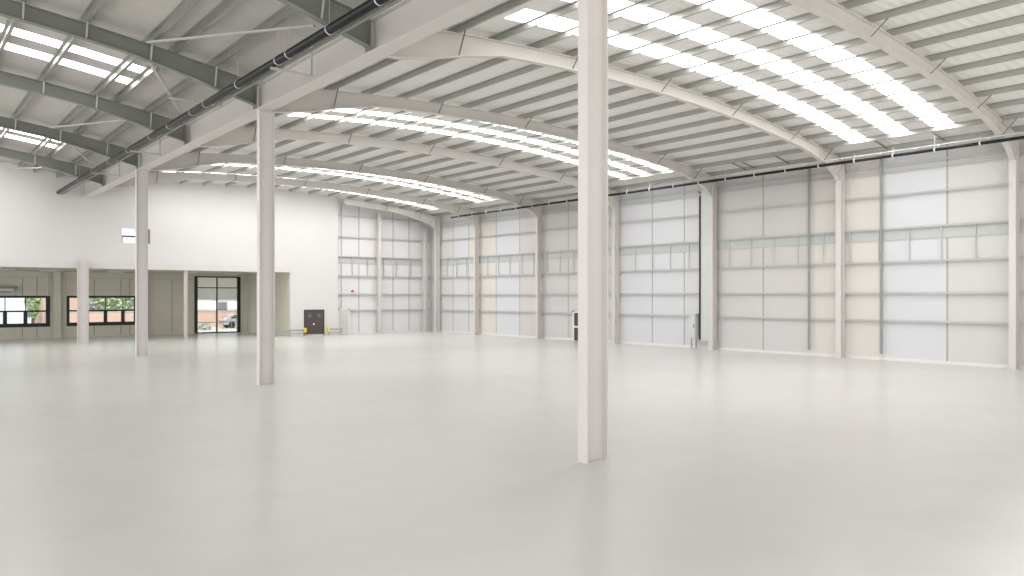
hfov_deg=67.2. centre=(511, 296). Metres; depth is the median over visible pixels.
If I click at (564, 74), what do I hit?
roof purlin
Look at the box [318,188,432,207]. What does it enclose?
rooflight
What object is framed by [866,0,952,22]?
purlin
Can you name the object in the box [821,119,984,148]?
roof purlin
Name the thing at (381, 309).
wall rail
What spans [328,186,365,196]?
roof purlin
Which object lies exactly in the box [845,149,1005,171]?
wall rail
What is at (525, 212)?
wall rail
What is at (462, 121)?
roof purlin
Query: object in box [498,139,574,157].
purlin
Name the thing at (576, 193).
purlin
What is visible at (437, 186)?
roof purlin
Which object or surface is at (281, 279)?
wall
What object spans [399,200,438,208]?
roof purlin
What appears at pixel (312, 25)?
brace
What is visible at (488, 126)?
roof purlin
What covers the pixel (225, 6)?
purlin
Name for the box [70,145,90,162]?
brace
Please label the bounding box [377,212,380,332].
wall column
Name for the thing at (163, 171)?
rooflight
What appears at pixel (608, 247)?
wall rail
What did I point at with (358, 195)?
roof purlin
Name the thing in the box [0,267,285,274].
ceiling
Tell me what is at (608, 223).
wall rail
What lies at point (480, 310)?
wall rail
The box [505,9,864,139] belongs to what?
rooflight
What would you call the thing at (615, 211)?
wall column
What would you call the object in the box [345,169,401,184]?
roof purlin
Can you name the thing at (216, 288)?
door
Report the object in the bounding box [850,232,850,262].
stud
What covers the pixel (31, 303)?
tree
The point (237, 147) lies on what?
roof purlin
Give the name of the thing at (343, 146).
roof purlin
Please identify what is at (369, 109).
roof purlin
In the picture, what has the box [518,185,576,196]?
purlin
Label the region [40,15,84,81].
purlin
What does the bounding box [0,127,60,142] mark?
rooflight
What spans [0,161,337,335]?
wall
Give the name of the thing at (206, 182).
roof purlin
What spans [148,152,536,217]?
beam
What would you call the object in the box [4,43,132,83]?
rooflight
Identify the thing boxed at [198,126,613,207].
beam
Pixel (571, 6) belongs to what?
purlin
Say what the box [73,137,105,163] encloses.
roof purlin
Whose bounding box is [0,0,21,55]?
purlin
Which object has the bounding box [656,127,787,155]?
purlin
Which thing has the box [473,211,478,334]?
wall column
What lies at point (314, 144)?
roof purlin
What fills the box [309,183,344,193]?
roof purlin
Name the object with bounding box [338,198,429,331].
wall
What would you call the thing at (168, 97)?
brace
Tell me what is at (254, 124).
roof purlin
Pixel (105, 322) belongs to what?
window
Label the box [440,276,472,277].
wall rail
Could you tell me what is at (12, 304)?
shed
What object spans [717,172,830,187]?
wall rail
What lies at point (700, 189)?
wall rail
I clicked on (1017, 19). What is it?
roof purlin
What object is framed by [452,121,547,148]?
roof purlin
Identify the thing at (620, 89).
roof purlin
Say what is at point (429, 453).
floor
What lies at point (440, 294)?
wall rail
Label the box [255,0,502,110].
beam
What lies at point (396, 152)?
roof purlin
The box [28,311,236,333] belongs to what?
ground
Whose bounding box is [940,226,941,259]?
stud
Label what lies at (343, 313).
door
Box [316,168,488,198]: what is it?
rooflight
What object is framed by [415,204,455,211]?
roof purlin
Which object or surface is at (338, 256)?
wall rail
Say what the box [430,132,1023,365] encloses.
wall
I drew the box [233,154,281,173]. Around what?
roof purlin
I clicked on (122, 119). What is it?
brace
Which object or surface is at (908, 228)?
stud
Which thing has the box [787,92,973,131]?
purlin
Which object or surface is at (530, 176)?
purlin
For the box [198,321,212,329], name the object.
bush
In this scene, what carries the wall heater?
attached to the wall at (165, 291)
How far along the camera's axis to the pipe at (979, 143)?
40.20 m
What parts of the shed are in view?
door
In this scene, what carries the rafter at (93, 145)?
attached to the beam at (127, 171)
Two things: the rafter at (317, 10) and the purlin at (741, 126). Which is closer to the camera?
the rafter at (317, 10)
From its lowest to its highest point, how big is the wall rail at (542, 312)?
0.105 m
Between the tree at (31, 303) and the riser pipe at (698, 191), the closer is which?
the riser pipe at (698, 191)
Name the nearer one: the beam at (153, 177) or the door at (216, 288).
the beam at (153, 177)
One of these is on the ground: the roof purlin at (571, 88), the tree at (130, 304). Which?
the tree at (130, 304)
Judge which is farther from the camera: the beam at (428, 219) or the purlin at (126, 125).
the beam at (428, 219)
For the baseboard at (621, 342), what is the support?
attached to the wall at (953, 342)
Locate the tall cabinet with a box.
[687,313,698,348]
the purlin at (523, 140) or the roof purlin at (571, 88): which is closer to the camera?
the roof purlin at (571, 88)
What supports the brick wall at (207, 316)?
on the ground
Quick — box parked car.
[219,314,236,327]
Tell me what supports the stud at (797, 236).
on the wall rail at (821, 263)
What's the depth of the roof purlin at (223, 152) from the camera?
48.94 m
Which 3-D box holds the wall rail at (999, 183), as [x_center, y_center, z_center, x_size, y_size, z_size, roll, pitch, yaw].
[19.827,-5.037,37.155,0.180,0.105,7.925,0,0,-39]
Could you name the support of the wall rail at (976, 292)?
attached to the wall at (953, 342)
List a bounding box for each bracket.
[93,162,119,175]
[130,135,160,154]
[270,45,313,76]
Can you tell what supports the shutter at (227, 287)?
attached to the wall at (165, 291)
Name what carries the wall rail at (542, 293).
attached to the wall at (953, 342)
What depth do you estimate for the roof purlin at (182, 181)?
55.28 m
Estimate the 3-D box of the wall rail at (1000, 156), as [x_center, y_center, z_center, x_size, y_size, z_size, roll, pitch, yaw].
[19.827,-6.247,37.155,0.180,0.105,7.925,0,0,-39]
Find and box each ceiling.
[0,0,393,179]
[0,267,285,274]
[148,0,1023,216]
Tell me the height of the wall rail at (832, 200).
0.105 m
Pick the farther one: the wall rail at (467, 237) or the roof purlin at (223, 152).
the wall rail at (467, 237)
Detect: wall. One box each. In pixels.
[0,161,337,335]
[0,271,247,338]
[44,310,236,326]
[248,273,288,335]
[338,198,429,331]
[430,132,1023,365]
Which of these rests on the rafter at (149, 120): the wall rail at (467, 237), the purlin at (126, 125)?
the purlin at (126, 125)
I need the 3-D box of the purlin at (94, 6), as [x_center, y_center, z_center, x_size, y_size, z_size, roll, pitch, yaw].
[-10.754,-8.717,20.943,0.170,0.288,8.468,0,0,-39]
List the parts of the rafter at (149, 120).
plate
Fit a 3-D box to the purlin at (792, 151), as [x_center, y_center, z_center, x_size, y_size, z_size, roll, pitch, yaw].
[13.027,-7.519,41.789,0.128,0.213,7.959,0,0,-39]
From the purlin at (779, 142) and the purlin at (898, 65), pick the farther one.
the purlin at (779, 142)
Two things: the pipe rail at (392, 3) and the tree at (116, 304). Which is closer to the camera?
the pipe rail at (392, 3)
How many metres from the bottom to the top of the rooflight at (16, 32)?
0.965 m
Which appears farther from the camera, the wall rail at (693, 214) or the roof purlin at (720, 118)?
the wall rail at (693, 214)
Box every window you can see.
[0,296,49,327]
[67,296,134,325]
[122,229,149,243]
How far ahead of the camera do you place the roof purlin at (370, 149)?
45.49 m
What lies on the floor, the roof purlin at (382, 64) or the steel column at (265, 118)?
the steel column at (265, 118)
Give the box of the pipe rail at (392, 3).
[61,0,400,194]
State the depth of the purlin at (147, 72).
29.84 m
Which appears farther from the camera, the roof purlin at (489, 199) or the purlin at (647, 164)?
the roof purlin at (489, 199)
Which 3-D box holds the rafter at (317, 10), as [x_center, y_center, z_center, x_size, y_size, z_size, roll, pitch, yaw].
[-10.952,-7.979,14.950,18.914,2.407,0.463,0,0,-42]
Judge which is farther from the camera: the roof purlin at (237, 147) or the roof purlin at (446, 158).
the roof purlin at (446, 158)
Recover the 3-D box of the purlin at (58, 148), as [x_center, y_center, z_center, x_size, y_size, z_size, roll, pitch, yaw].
[-24.723,-8.325,42.367,0.162,0.294,8.425,0,0,-39]
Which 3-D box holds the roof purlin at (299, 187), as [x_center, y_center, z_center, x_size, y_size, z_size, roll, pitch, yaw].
[-15.738,-8.430,58.838,0.150,0.195,6.430,2,-1,-39]
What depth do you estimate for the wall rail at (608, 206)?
56.99 m
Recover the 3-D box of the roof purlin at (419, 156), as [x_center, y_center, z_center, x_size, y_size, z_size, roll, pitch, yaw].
[-5.968,-8.430,46.840,0.150,0.195,8.145,2,-1,-39]
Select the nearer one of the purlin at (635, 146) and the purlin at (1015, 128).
the purlin at (1015, 128)
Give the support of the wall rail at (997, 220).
attached to the wall at (953, 342)
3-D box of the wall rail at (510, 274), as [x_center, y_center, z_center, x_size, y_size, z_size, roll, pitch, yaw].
[-0.252,-1.718,61.814,0.180,0.105,7.925,0,0,-39]
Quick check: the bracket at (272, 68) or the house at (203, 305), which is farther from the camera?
the house at (203, 305)
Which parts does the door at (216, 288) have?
frame, frame, frame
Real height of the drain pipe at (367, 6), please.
1.284 m
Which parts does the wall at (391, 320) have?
band panel, band panel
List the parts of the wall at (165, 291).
rail, rail, rail, rail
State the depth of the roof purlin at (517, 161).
50.52 m
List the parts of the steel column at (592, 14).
plate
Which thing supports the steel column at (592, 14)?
on the floor
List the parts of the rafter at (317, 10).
plate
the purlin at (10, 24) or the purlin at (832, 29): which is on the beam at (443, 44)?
the purlin at (832, 29)
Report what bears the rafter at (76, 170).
attached to the beam at (127, 171)
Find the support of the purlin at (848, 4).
on the beam at (831, 11)
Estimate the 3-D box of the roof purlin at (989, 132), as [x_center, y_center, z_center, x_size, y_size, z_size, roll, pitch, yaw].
[19.289,-7.284,36.710,0.126,0.215,7.932,0,0,-39]
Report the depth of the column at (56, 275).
59.38 m
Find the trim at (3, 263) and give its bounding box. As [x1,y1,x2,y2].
[0,260,290,271]
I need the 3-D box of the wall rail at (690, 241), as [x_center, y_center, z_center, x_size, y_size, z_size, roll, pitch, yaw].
[9.787,-3.377,49.485,0.180,0.105,7.925,0,0,-39]
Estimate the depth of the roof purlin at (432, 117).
37.89 m
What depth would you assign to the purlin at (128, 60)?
29.09 m
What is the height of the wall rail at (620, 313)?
0.105 m
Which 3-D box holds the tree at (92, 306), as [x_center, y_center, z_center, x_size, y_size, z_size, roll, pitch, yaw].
[-47.234,0.604,86.627,3.192,5.317,3.139,0,0,-39]
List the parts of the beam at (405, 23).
stiffener plate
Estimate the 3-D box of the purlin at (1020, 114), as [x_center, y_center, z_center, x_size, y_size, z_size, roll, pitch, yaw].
[23.103,-7.519,29.415,0.128,0.213,7.959,0,0,-39]
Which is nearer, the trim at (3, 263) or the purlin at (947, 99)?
the purlin at (947, 99)
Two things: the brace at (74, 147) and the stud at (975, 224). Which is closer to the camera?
the stud at (975, 224)
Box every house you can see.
[35,298,76,322]
[198,300,236,310]
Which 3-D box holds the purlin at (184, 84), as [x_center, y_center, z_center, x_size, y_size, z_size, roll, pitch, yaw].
[-13.068,-8.102,30.110,0.157,0.296,8.404,0,0,-39]
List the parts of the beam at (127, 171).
stiffener plate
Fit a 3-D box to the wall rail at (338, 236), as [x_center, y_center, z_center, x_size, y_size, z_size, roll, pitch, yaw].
[-13.323,-5.063,66.043,3.840,0.086,0.180,0,0,-39]
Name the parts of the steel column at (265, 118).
cap plate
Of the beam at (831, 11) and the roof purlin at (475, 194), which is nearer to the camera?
the beam at (831, 11)
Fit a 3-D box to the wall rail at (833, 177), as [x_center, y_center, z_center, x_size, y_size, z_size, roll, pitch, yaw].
[14.807,-6.247,43.320,0.180,0.105,7.925,0,0,-39]
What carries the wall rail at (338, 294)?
attached to the wall at (391, 320)
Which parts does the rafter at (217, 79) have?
plate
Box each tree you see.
[23,298,41,322]
[89,298,99,311]
[94,298,124,311]
[123,298,133,309]
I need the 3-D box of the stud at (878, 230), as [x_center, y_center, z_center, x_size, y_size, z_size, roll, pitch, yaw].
[18.468,-2.550,38.776,0.050,1.640,0.052,0,0,-39]
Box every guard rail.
[275,328,306,336]
[327,327,342,334]
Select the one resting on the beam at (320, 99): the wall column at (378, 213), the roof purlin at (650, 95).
the roof purlin at (650, 95)
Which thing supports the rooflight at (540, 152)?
attached to the ceiling at (498, 24)
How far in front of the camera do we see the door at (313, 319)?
63.10 m
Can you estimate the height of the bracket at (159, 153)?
0.960 m
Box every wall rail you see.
[338,215,376,218]
[338,236,376,238]
[338,256,376,257]
[338,275,376,276]
[338,294,376,294]
[381,218,421,221]
[381,238,421,240]
[381,257,421,259]
[381,276,421,277]
[381,294,421,294]
[381,309,421,309]
[440,237,472,240]
[440,256,472,259]
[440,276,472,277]
[440,294,472,294]
[441,309,479,310]
[479,215,532,222]
[479,231,534,236]
[479,252,534,256]
[479,274,534,276]
[479,294,534,294]
[480,212,529,218]
[480,310,534,312]
[542,206,577,210]
[542,206,609,214]
[542,223,611,230]
[542,247,611,252]
[542,271,611,274]
[542,293,611,294]
[542,312,611,314]
[619,189,700,200]
[619,214,698,222]
[619,241,698,247]
[619,268,698,271]
[619,293,698,294]
[619,313,688,316]
[620,194,700,204]
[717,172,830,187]
[717,177,833,192]
[717,200,835,212]
[717,232,835,240]
[717,263,835,268]
[717,292,835,293]
[717,316,835,319]
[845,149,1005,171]
[845,156,1007,176]
[845,183,1008,200]
[845,220,1008,232]
[845,257,1008,264]
[845,291,1008,293]
[845,319,1008,324]
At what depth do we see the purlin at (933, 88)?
32.17 m
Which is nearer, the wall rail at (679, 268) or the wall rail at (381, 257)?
the wall rail at (679, 268)
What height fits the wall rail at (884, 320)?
0.105 m
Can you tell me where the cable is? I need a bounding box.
[695,132,1023,179]
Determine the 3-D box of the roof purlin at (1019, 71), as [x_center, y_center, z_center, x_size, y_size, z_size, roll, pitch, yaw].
[19.483,-8.066,26.028,0.136,0.207,8.039,0,0,-39]
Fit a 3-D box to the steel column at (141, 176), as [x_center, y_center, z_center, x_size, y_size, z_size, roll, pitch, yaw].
[-19.759,-1.765,41.078,0.610,9.930,0.300,0,0,-39]
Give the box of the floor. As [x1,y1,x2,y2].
[0,331,1023,575]
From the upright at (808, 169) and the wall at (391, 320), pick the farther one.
the wall at (391, 320)
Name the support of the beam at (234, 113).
on the steel column at (141, 176)
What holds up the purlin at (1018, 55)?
on the beam at (831, 11)
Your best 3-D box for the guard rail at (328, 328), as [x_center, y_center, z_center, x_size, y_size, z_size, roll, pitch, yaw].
[-14.674,2.870,63.815,1.370,0.660,0.200,0,0,-39]
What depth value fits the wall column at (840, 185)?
39.97 m
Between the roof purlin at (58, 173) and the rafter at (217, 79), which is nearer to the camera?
the rafter at (217, 79)
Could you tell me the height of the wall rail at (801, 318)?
0.105 m
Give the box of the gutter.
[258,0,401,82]
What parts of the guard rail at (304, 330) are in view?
rail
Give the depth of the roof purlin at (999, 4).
23.16 m
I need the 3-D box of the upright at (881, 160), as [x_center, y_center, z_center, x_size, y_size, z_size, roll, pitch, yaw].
[18.500,-2.085,38.586,0.080,9.930,0.120,0,0,-39]
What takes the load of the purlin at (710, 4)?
on the beam at (443, 44)
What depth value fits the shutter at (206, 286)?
66.93 m
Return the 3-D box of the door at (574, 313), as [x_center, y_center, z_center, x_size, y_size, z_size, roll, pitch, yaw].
[4.816,2.120,55.376,0.080,2.160,1.380,0,0,-39]
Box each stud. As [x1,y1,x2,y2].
[634,247,635,270]
[669,244,670,268]
[750,239,751,266]
[797,236,798,264]
[823,234,823,263]
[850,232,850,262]
[878,230,878,261]
[908,228,909,260]
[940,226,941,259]
[975,224,975,258]
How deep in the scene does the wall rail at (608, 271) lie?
56.70 m
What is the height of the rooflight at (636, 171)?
1.009 m
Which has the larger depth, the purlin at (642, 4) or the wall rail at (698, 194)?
the wall rail at (698, 194)
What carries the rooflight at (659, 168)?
attached to the ceiling at (498, 24)
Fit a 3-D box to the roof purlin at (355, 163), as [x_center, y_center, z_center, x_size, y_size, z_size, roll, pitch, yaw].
[-12.415,-8.455,52.146,0.150,0.195,8.172,1,0,-39]
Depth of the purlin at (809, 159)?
43.01 m
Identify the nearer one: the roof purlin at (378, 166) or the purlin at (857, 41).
the purlin at (857, 41)
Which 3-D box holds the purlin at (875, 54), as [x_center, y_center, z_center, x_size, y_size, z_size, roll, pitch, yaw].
[10.723,-8.378,28.953,0.144,0.201,8.119,0,0,-39]
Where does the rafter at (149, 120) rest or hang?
attached to the beam at (234, 113)
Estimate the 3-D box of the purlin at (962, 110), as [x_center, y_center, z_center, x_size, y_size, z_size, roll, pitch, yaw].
[16.841,-7.727,34.494,0.131,0.211,7.986,0,0,-39]
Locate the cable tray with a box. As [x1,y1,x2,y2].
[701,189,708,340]
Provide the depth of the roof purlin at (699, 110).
36.21 m
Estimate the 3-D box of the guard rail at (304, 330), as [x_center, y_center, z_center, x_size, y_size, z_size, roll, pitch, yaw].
[-18.098,2.870,61.027,3.800,0.660,0.200,0,0,-39]
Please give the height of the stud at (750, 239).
1.640 m
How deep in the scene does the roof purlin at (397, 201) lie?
64.74 m
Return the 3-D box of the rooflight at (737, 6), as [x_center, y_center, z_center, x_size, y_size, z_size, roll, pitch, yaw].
[11.103,-8.055,26.906,22.890,1.009,0.982,0,0,-42]
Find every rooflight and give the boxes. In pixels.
[0,24,144,72]
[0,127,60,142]
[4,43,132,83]
[5,134,56,147]
[163,171,289,178]
[212,163,476,200]
[288,113,624,176]
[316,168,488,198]
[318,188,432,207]
[333,109,645,173]
[484,122,666,170]
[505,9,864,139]
[564,0,907,133]
[687,0,952,126]
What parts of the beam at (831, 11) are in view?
stiffener plate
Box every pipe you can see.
[56,0,388,193]
[451,136,1023,217]
[698,191,700,339]
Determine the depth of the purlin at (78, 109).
35.78 m
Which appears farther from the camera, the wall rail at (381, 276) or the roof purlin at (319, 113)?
the wall rail at (381, 276)
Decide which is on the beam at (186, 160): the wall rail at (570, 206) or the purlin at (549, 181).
the purlin at (549, 181)
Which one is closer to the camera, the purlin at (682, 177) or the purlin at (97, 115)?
the purlin at (97, 115)
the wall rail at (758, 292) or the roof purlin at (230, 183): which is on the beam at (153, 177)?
the roof purlin at (230, 183)
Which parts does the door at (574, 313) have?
frame, vision panel, panel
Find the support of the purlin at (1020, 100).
on the beam at (831, 11)
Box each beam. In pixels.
[82,153,140,197]
[113,172,474,224]
[138,86,259,169]
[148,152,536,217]
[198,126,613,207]
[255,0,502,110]
[274,88,711,196]
[345,198,435,229]
[384,30,839,180]
[784,0,1016,159]
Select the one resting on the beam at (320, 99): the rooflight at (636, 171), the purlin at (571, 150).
the purlin at (571, 150)
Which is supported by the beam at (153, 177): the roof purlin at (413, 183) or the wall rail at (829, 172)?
the roof purlin at (413, 183)
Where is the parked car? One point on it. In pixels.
(226, 321)
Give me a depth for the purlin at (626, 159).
45.23 m
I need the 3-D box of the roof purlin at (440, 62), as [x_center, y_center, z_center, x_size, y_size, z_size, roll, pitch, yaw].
[-3.099,-8.192,27.652,0.164,0.195,8.305,0,0,-39]
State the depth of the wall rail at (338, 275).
65.97 m
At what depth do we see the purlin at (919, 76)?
31.03 m
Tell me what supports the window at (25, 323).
in the wall at (165, 291)
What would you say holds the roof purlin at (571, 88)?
on the beam at (320, 99)
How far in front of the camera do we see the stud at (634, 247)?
51.37 m
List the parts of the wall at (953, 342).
band panel, band panel, band panel, band panel, band panel, band panel, band panel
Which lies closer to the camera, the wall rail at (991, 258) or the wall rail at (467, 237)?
the wall rail at (991, 258)
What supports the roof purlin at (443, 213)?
on the beam at (428, 219)
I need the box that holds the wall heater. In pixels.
[0,286,17,292]
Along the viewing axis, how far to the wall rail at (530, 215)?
62.09 m
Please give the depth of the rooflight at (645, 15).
27.11 m
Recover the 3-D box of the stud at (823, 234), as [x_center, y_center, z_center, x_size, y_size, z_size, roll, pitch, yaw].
[16.603,-2.550,41.066,0.050,1.640,0.052,0,0,-39]
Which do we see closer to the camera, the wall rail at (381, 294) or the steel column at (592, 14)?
the steel column at (592, 14)
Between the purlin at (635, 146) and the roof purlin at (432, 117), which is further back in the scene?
the purlin at (635, 146)
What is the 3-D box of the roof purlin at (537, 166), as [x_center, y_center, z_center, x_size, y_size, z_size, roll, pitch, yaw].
[-0.872,-8.066,51.025,0.136,0.207,8.039,0,0,-39]
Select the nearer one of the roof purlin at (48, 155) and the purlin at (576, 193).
the roof purlin at (48, 155)
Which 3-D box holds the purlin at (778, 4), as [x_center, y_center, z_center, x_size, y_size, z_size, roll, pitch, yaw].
[5.828,-8.428,24.521,0.150,0.195,8.225,-2,1,-39]
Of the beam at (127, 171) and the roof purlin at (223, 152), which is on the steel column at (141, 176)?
the beam at (127, 171)
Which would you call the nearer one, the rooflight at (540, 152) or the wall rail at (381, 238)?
the rooflight at (540, 152)
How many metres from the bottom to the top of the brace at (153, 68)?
0.510 m
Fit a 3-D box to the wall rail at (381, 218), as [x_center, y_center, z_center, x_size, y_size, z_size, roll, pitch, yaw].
[-10.004,-6.823,68.746,4.680,0.086,0.180,0,0,-39]
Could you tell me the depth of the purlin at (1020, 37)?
25.67 m
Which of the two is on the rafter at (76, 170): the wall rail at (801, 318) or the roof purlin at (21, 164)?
the roof purlin at (21, 164)
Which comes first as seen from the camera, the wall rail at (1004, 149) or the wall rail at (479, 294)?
the wall rail at (1004, 149)
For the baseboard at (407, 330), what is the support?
attached to the wall at (391, 320)
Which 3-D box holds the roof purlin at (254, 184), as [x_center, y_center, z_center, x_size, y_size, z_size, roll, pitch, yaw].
[-18.350,-8.455,56.824,0.150,0.195,6.473,-1,0,-39]
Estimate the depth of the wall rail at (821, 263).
43.20 m
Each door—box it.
[194,276,240,333]
[304,310,323,335]
[338,306,349,334]
[572,311,577,340]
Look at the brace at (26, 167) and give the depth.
48.49 m
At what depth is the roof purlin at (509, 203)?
62.11 m
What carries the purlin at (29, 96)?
on the rafter at (149, 120)
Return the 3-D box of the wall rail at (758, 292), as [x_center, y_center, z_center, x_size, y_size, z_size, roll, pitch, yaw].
[14.807,-0.177,43.320,0.180,0.105,7.925,0,0,-39]
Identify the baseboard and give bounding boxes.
[350,330,429,333]
[430,330,1023,368]
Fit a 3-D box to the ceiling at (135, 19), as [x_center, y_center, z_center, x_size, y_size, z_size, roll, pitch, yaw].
[-16.361,-8.672,21.455,19.720,1.574,69.875,0,0,-39]
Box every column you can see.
[53,272,60,337]
[77,261,88,343]
[135,169,147,356]
[256,109,275,385]
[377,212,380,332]
[422,228,426,331]
[434,217,439,331]
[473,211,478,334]
[535,202,541,338]
[578,0,608,463]
[612,191,618,343]
[709,177,716,349]
[836,159,844,357]
[1009,134,1018,369]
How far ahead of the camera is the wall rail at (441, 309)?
67.80 m
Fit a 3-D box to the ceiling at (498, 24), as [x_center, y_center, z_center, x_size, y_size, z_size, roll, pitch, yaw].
[1.878,-7.899,37.017,28.540,1.322,67.346,0,0,-39]
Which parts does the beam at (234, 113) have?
stiffener plate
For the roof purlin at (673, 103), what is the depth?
34.81 m
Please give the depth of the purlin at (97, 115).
36.37 m
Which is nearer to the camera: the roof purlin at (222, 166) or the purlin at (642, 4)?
the purlin at (642, 4)
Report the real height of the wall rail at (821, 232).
0.105 m
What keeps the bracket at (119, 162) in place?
attached to the drain pipe at (367, 6)
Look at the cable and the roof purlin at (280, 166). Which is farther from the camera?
the roof purlin at (280, 166)
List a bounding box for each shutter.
[198,277,215,299]
[218,278,236,299]
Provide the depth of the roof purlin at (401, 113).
36.77 m
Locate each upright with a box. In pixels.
[808,169,809,349]
[880,159,882,353]
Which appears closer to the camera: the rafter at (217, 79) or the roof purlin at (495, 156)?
the rafter at (217, 79)
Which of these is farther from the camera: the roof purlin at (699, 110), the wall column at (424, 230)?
the wall column at (424, 230)
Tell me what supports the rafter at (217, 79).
attached to the beam at (234, 113)
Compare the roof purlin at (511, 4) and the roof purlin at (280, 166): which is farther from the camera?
the roof purlin at (280, 166)
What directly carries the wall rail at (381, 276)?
attached to the wall at (391, 320)
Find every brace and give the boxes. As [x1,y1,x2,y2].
[7,167,43,168]
[49,119,124,127]
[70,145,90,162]
[146,24,314,43]
[148,62,181,111]
[168,97,221,106]
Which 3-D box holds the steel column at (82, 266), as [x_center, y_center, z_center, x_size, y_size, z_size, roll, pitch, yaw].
[-29.088,0.390,52.194,0.650,5.620,0.290,0,0,-39]
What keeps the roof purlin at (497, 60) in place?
on the beam at (320, 99)
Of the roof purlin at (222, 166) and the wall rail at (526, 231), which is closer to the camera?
the roof purlin at (222, 166)
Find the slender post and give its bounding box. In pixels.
[184,270,187,339]
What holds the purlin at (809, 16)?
on the beam at (831, 11)
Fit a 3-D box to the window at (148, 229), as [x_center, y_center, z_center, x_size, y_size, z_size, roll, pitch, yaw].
[-26.704,-4.300,54.683,1.840,1.040,0.170,0,0,-39]
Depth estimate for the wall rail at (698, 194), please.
49.48 m
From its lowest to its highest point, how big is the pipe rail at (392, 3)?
0.040 m
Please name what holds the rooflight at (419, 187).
attached to the ceiling at (498, 24)
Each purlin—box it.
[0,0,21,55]
[0,114,14,141]
[13,75,42,119]
[18,150,33,167]
[33,125,59,153]
[33,154,49,171]
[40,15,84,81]
[48,130,77,157]
[56,160,74,177]
[58,90,95,129]
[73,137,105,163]
[76,96,116,134]
[82,0,105,23]
[93,36,149,95]
[105,106,148,142]
[115,45,174,102]
[147,0,199,43]
[148,60,213,111]
[173,0,241,53]
[179,171,208,183]
[181,151,225,171]
[195,123,251,152]
[202,172,233,184]
[207,152,254,172]
[211,5,297,67]
[225,126,285,153]
[225,173,256,186]
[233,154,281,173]
[246,175,280,187]
[251,86,331,126]
[255,128,316,154]
[275,157,308,170]
[281,159,333,177]
[282,131,346,156]
[284,90,368,128]
[288,180,324,191]
[302,162,356,179]
[307,134,374,159]
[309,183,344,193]
[317,94,403,131]
[325,165,379,182]
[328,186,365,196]
[330,27,455,89]
[333,138,401,161]
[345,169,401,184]
[346,189,384,198]
[347,99,436,134]
[357,142,427,164]
[364,192,403,201]
[365,172,423,187]
[368,35,496,93]
[375,104,466,137]
[380,146,451,167]
[381,196,421,204]
[385,176,443,190]
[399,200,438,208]
[402,109,495,140]
[402,150,474,170]
[403,180,462,194]
[404,43,534,98]
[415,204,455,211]
[422,185,481,197]
[424,155,497,174]
[428,115,522,144]
[431,208,472,215]
[436,51,569,102]
[439,189,499,201]
[444,160,518,178]
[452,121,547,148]
[454,0,530,32]
[456,194,517,205]
[463,165,538,182]
[467,71,576,107]
[472,199,534,210]
[475,126,571,153]
[482,170,557,186]
[496,0,577,40]
[496,68,630,112]
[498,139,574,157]
[500,176,576,191]
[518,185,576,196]
[519,139,616,162]
[522,76,657,118]
[534,0,665,48]
[535,187,610,201]
[539,145,636,167]
[547,84,683,123]
[558,152,655,173]
[569,0,734,56]
[572,93,706,129]
[577,159,674,178]
[608,0,791,63]
[608,101,729,133]
[608,166,691,182]
[611,173,708,189]
[617,110,749,142]
[630,3,842,72]
[636,119,769,148]
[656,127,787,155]
[658,17,866,80]
[675,136,804,161]
[683,30,888,88]
[692,145,820,168]
[708,43,908,97]
[709,153,836,175]
[729,56,926,105]
[750,68,943,114]
[769,81,958,122]
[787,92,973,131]
[805,104,986,139]
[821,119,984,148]
[836,127,1010,156]
[842,0,876,8]
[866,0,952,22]
[889,0,1023,35]
[908,14,1023,48]
[927,33,1023,61]
[943,51,1023,73]
[959,67,1023,85]
[973,83,1023,97]
[987,98,1023,108]
[1000,112,1023,120]
[1011,125,1023,131]
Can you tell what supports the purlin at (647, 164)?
on the beam at (241, 135)
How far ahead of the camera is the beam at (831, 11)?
25.63 m
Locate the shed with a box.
[0,298,26,323]
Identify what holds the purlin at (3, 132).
on the rafter at (93, 145)
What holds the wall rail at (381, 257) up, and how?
attached to the wall at (391, 320)
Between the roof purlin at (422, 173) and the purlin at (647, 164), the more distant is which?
the roof purlin at (422, 173)
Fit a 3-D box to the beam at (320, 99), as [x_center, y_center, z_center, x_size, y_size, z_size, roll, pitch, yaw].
[1.669,-7.179,36.921,27.418,2.398,0.752,0,0,-41]
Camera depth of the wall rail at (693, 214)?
49.67 m
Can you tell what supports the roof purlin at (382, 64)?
on the beam at (443, 44)
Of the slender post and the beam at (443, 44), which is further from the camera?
the slender post
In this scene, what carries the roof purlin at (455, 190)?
on the beam at (153, 177)
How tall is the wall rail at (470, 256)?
0.105 m
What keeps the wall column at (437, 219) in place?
on the floor
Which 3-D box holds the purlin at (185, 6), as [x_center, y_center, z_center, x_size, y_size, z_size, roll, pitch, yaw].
[-9.327,-8.451,22.194,0.164,0.292,8.438,0,0,-39]
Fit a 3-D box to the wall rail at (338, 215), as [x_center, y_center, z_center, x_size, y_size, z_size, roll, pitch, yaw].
[-13.323,-6.823,66.043,3.840,0.086,0.180,0,0,-39]
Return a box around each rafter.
[0,0,256,109]
[0,71,185,144]
[0,116,137,168]
[0,147,102,186]
[277,0,370,52]
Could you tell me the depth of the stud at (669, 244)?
49.08 m
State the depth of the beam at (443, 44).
26.63 m
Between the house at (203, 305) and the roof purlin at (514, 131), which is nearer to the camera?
the roof purlin at (514, 131)
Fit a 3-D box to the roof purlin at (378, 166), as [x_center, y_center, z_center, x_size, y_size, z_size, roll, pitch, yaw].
[-11.124,-8.430,53.172,0.150,0.195,8.145,2,-1,-39]
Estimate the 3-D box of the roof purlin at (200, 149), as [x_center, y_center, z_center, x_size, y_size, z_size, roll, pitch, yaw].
[-14.886,-8.061,39.517,0.166,0.195,8.332,0,0,-39]

